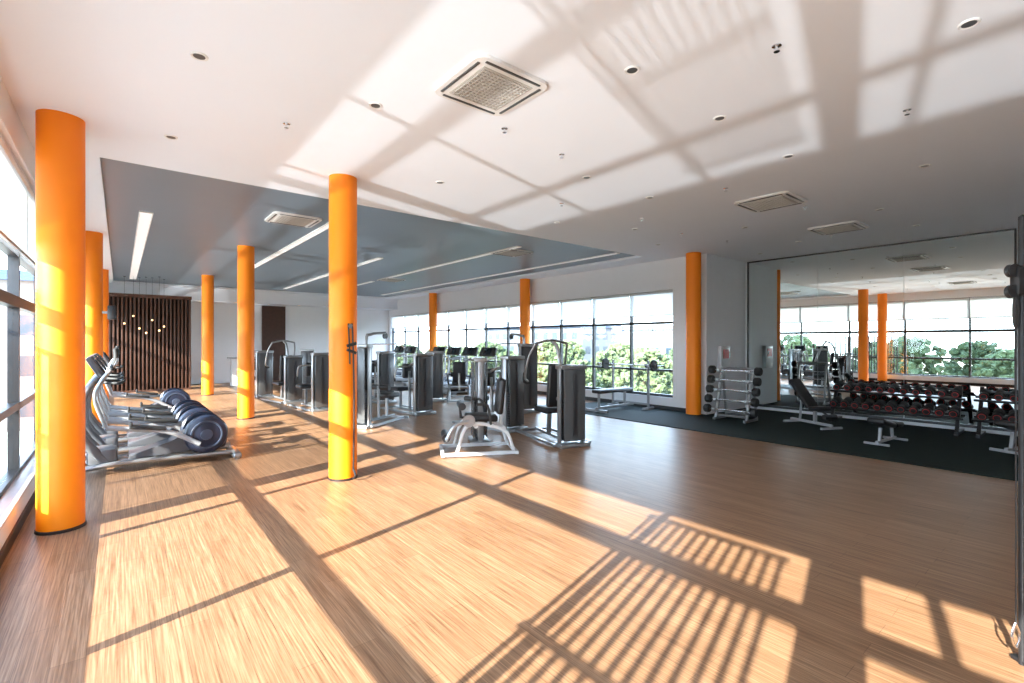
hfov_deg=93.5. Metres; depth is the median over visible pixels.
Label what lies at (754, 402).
barbell
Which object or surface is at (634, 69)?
recessed light
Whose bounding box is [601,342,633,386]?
tree
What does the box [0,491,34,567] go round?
baseboard
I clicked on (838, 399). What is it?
dumbbell
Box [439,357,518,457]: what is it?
machine
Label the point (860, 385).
dumbbell
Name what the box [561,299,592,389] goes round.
window
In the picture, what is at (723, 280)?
wall
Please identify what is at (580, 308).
roller blind
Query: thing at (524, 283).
column
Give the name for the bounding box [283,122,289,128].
sprinkler head
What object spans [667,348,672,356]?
tree
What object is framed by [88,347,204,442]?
elliptical trainer
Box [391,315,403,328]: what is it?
roller blind
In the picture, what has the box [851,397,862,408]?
dumbbell
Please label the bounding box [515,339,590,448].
machine
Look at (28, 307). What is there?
window
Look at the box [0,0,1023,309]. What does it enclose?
ceiling
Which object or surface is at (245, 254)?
column
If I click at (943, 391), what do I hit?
dumbbell
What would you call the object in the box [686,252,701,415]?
column
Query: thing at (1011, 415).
dumbbell
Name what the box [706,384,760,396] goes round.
barbell
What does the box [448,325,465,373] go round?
window
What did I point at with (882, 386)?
dumbbell
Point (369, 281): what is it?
recessed light
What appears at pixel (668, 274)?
wall
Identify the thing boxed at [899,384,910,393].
dumbbell
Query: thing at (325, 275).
recessed light
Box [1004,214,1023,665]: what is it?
exercise machine
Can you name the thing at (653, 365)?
barbell
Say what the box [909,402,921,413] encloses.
dumbbell
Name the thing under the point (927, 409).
dumbbell
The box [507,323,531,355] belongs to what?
window
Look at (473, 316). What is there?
roller blind
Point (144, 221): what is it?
recessed light
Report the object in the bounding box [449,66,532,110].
grille
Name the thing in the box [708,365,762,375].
barbell
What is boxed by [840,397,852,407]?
dumbbell
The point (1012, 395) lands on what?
dumbbell
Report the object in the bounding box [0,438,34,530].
window sill
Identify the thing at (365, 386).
machine
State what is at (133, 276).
pendant lamp
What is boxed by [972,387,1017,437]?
dumbbell rack
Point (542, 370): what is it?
tree
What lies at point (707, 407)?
barbell
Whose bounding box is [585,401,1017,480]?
rubber floor mat
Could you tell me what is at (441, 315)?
roller blind
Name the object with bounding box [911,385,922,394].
dumbbell
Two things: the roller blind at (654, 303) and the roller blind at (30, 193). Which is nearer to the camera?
the roller blind at (30, 193)
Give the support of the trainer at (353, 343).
hanging from the column at (342, 187)
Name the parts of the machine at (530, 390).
frame, stack frame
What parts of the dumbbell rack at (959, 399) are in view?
shelf rail, shelf rail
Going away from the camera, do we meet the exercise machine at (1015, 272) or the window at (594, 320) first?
the exercise machine at (1015, 272)
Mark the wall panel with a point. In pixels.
(155, 360)
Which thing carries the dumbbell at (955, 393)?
on the dumbbell rack at (959, 399)
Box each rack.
[712,366,757,422]
[828,379,967,435]
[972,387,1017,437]
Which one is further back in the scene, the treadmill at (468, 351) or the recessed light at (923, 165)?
the treadmill at (468, 351)
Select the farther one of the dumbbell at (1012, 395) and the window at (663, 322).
the window at (663, 322)
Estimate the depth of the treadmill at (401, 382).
17.12 m
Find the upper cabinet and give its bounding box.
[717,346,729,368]
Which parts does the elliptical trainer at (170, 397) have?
swing arm, pedal arm, pedal arm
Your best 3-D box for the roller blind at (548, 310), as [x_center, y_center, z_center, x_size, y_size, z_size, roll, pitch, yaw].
[0.970,-0.879,14.102,0.056,0.578,1.178,0,0,-39]
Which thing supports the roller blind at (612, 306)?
attached to the window at (594, 320)
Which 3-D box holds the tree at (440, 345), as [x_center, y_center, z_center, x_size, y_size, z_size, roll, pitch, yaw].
[-6.647,3.386,45.892,4.057,6.350,3.820,0,0,16]
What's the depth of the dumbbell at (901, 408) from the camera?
8.46 m
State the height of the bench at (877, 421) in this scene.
0.397 m
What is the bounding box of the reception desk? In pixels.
[227,357,255,385]
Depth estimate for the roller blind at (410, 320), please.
20.63 m
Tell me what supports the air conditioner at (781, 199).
attached to the ceiling
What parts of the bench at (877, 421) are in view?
backrest, frame, seat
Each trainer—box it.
[85,348,229,460]
[85,348,241,471]
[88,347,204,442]
[103,346,190,417]
[346,323,356,479]
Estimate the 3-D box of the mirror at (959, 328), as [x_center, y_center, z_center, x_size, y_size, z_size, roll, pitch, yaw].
[7.760,-0.195,8.431,0.010,3.250,1.426,0,0,-39]
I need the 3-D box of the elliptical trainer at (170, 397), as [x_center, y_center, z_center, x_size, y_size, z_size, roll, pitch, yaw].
[-7.121,0.817,9.418,1.665,1.466,0.720,0,0,-39]
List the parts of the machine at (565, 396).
press arm, seat, backrest, press arm, stack frame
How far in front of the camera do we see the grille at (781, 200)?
6.36 m
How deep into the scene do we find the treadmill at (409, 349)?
18.93 m
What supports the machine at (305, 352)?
on the floor
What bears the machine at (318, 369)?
on the floor
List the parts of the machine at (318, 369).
seat, frame, stack frame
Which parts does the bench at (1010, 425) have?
frame, backrest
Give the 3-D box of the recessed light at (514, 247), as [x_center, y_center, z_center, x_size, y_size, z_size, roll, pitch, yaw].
[-1.783,-1.900,12.019,0.120,0.020,6.120,0,0,-39]
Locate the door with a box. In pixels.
[262,306,284,380]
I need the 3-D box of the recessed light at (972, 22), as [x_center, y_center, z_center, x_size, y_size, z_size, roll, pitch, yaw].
[2.671,-1.855,2.817,0.104,0.010,0.104,0,0,-39]
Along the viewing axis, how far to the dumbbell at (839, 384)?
9.37 m
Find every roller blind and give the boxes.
[0,133,29,257]
[26,186,34,265]
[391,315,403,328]
[403,314,416,327]
[416,313,428,326]
[437,311,446,325]
[447,309,464,325]
[465,307,483,324]
[484,305,505,323]
[506,303,530,322]
[531,300,559,321]
[559,297,591,320]
[592,294,629,318]
[630,290,672,316]
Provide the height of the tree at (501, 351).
6.534 m
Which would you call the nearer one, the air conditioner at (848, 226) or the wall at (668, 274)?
the air conditioner at (848, 226)
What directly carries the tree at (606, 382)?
on the ground
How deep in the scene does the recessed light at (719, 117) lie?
4.00 m
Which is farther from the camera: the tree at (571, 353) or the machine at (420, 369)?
the tree at (571, 353)
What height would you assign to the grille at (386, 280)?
0.015 m
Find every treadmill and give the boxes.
[372,346,404,376]
[372,346,416,380]
[394,347,445,385]
[406,347,461,388]
[443,347,478,386]
[443,347,496,394]
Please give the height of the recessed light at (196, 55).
0.010 m
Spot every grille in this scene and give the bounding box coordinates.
[272,215,313,225]
[381,279,401,281]
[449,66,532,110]
[496,250,526,256]
[744,195,797,210]
[816,224,859,233]
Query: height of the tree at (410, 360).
6.327 m
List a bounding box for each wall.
[0,76,34,549]
[191,302,388,383]
[389,256,685,407]
[701,253,745,414]
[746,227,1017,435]
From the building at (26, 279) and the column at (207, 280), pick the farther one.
the building at (26, 279)
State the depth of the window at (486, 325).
16.45 m
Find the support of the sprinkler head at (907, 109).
attached to the ceiling
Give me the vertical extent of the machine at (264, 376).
1.300 m
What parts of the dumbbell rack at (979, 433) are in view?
shelf rail, shelf rail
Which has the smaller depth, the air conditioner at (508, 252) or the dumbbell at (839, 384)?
the dumbbell at (839, 384)
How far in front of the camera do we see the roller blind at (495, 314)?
15.96 m
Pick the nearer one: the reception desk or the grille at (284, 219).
the grille at (284, 219)
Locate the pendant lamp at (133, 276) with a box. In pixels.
[132,276,133,316]
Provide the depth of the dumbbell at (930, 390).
8.30 m
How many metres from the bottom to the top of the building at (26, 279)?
11.700 m
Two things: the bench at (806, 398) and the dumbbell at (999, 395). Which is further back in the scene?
the bench at (806, 398)
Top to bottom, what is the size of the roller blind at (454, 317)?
0.578 m
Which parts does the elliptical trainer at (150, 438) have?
swing arm, swing arm, fixed handle, pedal arm, pedal arm, frame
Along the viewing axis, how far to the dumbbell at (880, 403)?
8.72 m
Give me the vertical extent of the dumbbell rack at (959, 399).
0.786 m
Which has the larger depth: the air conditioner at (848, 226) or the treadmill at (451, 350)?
the treadmill at (451, 350)
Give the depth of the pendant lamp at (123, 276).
14.10 m
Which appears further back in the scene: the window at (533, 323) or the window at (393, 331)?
the window at (393, 331)
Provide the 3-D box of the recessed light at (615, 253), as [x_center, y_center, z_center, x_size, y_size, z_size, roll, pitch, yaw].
[-1.511,-1.900,15.012,0.120,0.020,12.020,0,0,-39]
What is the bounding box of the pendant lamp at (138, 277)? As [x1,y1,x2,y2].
[138,277,140,328]
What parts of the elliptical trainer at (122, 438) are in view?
swing arm, fixed handle, frame, pedal arm, pedal arm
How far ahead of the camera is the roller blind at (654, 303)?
11.26 m
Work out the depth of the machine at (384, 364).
12.09 m
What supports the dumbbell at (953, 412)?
on the dumbbell rack at (959, 399)
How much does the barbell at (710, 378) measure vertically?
0.160 m
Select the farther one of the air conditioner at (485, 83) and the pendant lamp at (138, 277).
the pendant lamp at (138, 277)
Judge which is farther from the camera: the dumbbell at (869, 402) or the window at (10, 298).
the dumbbell at (869, 402)
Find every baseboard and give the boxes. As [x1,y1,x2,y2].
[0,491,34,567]
[537,391,685,411]
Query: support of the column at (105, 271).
on the floor
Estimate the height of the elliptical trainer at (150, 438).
1.466 m
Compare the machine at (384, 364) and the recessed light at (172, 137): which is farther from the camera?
the machine at (384, 364)
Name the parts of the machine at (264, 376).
stack frame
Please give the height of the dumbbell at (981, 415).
0.194 m
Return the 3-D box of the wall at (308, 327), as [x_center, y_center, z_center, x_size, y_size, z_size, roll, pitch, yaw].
[-9.719,-0.155,19.035,10.260,3.410,0.200,0,0,-39]
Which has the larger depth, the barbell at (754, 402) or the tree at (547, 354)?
the tree at (547, 354)
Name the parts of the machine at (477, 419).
lever arm, handle, stack frame, frame, seat, handle, backrest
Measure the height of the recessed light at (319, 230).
0.020 m
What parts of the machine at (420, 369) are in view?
seat, row arm, stack frame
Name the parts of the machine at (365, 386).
stack frame, seat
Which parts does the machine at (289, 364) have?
press arm, seat, backrest, stack frame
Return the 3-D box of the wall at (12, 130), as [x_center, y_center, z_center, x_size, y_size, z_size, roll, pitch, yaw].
[-6.078,-0.155,6.206,0.300,3.410,24.700,0,0,-39]
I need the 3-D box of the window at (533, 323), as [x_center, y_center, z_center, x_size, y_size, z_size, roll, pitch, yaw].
[1.024,0.050,14.146,0.080,2.440,1.208,0,0,-39]
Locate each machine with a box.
[235,350,275,398]
[260,340,303,404]
[287,352,328,411]
[300,349,314,389]
[357,332,408,428]
[372,351,396,403]
[380,353,435,415]
[426,351,470,401]
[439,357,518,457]
[452,356,527,432]
[495,333,538,413]
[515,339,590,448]
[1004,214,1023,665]
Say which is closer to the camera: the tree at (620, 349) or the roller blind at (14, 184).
the roller blind at (14, 184)
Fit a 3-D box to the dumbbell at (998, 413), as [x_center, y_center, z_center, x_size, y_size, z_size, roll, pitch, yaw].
[7.672,1.157,7.604,0.326,0.194,0.132,0,0,-39]
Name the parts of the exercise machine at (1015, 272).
handle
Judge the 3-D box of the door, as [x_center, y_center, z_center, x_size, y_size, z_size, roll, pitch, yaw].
[-9.439,0.075,19.095,0.850,2.950,0.060,0,0,-39]
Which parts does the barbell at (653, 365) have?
plate, plate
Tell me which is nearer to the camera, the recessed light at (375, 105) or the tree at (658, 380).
the recessed light at (375, 105)
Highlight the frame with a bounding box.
[747,228,1016,432]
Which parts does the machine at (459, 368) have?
stack frame, frame, seat, backrest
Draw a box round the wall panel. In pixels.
[109,293,191,392]
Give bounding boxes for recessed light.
[129,211,153,278]
[164,134,177,139]
[190,51,208,60]
[255,222,328,267]
[283,273,328,288]
[328,281,374,291]
[357,257,382,266]
[369,102,381,108]
[381,252,619,294]
[386,246,521,277]
[625,65,639,74]
[713,115,726,120]
[783,154,793,158]
[918,164,930,167]
[957,17,980,29]
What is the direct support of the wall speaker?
attached to the column at (93, 240)
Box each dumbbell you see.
[830,396,841,406]
[833,380,843,389]
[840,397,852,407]
[843,381,853,390]
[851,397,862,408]
[854,382,864,390]
[861,398,873,409]
[865,382,875,391]
[873,399,885,410]
[876,383,886,392]
[884,400,896,411]
[887,383,897,393]
[896,401,908,412]
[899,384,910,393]
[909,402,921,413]
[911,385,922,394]
[921,403,934,414]
[924,385,934,395]
[934,404,947,416]
[937,386,947,396]
[948,405,961,417]
[950,387,960,397]
[976,407,989,419]
[979,388,990,399]
[991,408,1004,420]
[993,389,1004,400]
[1007,409,1017,421]
[1009,390,1017,401]
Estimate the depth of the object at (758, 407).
8.96 m
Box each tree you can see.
[396,344,422,368]
[425,344,461,372]
[468,342,506,377]
[537,342,569,363]
[537,361,557,382]
[554,340,585,369]
[570,359,601,386]
[589,350,620,387]
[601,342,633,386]
[610,346,672,394]
[643,356,672,386]
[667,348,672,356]
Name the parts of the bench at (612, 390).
seat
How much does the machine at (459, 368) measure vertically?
1.300 m
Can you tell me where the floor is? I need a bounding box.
[0,380,1023,682]
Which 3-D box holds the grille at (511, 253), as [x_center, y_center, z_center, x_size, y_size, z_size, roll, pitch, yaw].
[-0.005,-1.879,10.308,0.488,0.015,0.488,0,0,-39]
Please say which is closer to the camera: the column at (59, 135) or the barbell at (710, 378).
the column at (59, 135)
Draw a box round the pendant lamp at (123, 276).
[123,276,125,323]
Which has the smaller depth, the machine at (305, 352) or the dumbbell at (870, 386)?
the dumbbell at (870, 386)
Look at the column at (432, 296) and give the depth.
18.48 m
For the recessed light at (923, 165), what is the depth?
5.08 m
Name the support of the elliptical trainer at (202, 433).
on the floor
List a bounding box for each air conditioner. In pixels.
[264,211,321,227]
[377,278,405,281]
[435,53,546,115]
[490,249,532,256]
[734,191,807,211]
[807,221,868,234]
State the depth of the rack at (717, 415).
9.45 m
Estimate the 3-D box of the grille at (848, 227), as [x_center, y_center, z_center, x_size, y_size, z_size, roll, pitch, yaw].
[5.325,-1.829,7.875,0.488,0.015,0.488,0,0,-39]
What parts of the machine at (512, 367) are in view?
seat, guide rod, stack frame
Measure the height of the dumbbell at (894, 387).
0.174 m
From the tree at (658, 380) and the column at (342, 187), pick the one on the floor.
the column at (342, 187)
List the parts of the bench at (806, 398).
backrest, frame, seat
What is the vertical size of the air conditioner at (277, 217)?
0.038 m
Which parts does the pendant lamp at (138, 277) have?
cord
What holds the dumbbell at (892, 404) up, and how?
on the dumbbell rack at (959, 399)
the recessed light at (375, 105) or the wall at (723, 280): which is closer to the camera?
the recessed light at (375, 105)
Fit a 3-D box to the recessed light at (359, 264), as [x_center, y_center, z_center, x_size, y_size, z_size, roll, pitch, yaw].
[-3.445,-1.900,11.490,0.164,0.020,1.585,0,0,-39]
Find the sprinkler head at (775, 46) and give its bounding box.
[772,43,781,52]
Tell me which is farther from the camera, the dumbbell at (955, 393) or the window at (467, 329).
the window at (467, 329)
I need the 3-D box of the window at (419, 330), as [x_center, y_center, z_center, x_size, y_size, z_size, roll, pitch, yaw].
[-3.550,0.050,19.771,0.080,2.440,1.208,0,0,-39]
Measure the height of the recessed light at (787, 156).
0.010 m
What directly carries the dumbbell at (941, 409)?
on the dumbbell rack at (959, 399)
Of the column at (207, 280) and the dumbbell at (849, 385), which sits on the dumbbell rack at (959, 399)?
the dumbbell at (849, 385)
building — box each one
[0,269,33,432]
[484,324,620,370]
[614,325,672,354]
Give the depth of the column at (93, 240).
8.14 m
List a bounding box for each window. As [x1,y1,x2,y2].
[0,237,19,497]
[19,253,34,472]
[392,329,403,369]
[404,327,417,363]
[418,327,428,352]
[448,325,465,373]
[466,325,484,377]
[485,324,506,379]
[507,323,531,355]
[532,302,560,384]
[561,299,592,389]
[593,296,630,392]
[631,317,672,397]
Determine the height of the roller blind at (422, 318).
0.578 m
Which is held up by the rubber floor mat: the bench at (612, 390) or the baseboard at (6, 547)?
the bench at (612, 390)
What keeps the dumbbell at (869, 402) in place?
on the dumbbell rack at (959, 399)
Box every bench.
[585,360,653,412]
[783,379,842,429]
[864,417,907,446]
[989,420,1017,454]
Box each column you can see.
[34,109,86,535]
[85,231,102,423]
[103,269,108,398]
[201,275,213,395]
[237,245,254,419]
[328,173,357,481]
[429,293,436,350]
[520,279,529,343]
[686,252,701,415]
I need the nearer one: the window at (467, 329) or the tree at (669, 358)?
the window at (467, 329)
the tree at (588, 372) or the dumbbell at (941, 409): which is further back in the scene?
the tree at (588, 372)
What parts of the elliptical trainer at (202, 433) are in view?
swing arm, swing arm, fixed handle, fixed handle, pedal arm, pedal arm, frame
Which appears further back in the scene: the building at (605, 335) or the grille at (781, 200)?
the building at (605, 335)
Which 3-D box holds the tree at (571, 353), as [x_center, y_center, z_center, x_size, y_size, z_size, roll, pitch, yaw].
[6.531,3.157,54.069,4.282,6.809,4.173,0,0,40]
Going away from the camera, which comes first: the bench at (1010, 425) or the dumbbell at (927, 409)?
the bench at (1010, 425)
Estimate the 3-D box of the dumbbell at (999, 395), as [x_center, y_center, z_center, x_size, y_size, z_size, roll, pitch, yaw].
[7.796,0.854,7.705,0.293,0.174,0.119,0,0,-39]
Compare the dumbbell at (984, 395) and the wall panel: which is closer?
the dumbbell at (984, 395)
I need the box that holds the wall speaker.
[102,305,116,319]
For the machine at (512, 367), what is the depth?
8.30 m
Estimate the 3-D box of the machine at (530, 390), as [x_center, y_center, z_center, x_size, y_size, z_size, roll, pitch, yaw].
[0.112,0.678,10.967,0.857,1.745,1.263,0,0,-29]
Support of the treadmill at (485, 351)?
on the floor
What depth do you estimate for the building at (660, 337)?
80.81 m
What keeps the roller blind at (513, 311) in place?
attached to the wall at (668, 274)
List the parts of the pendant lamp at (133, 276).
cord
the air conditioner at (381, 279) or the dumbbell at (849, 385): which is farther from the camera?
the air conditioner at (381, 279)
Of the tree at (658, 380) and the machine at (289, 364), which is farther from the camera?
the tree at (658, 380)
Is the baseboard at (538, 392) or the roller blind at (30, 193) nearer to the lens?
the roller blind at (30, 193)
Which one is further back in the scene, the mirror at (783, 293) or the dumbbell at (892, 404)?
the mirror at (783, 293)
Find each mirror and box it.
[749,255,817,408]
[818,244,903,417]
[904,230,1013,427]
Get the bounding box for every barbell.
[597,358,663,371]
[703,404,757,417]
[704,394,758,406]
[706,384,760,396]
[707,375,761,385]
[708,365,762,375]
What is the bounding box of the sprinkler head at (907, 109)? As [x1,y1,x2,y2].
[903,108,911,115]
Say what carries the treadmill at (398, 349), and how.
on the floor
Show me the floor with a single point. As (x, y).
(643, 552)
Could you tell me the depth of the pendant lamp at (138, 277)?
14.40 m
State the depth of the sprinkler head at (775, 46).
3.02 m
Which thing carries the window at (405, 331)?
in the wall at (668, 274)

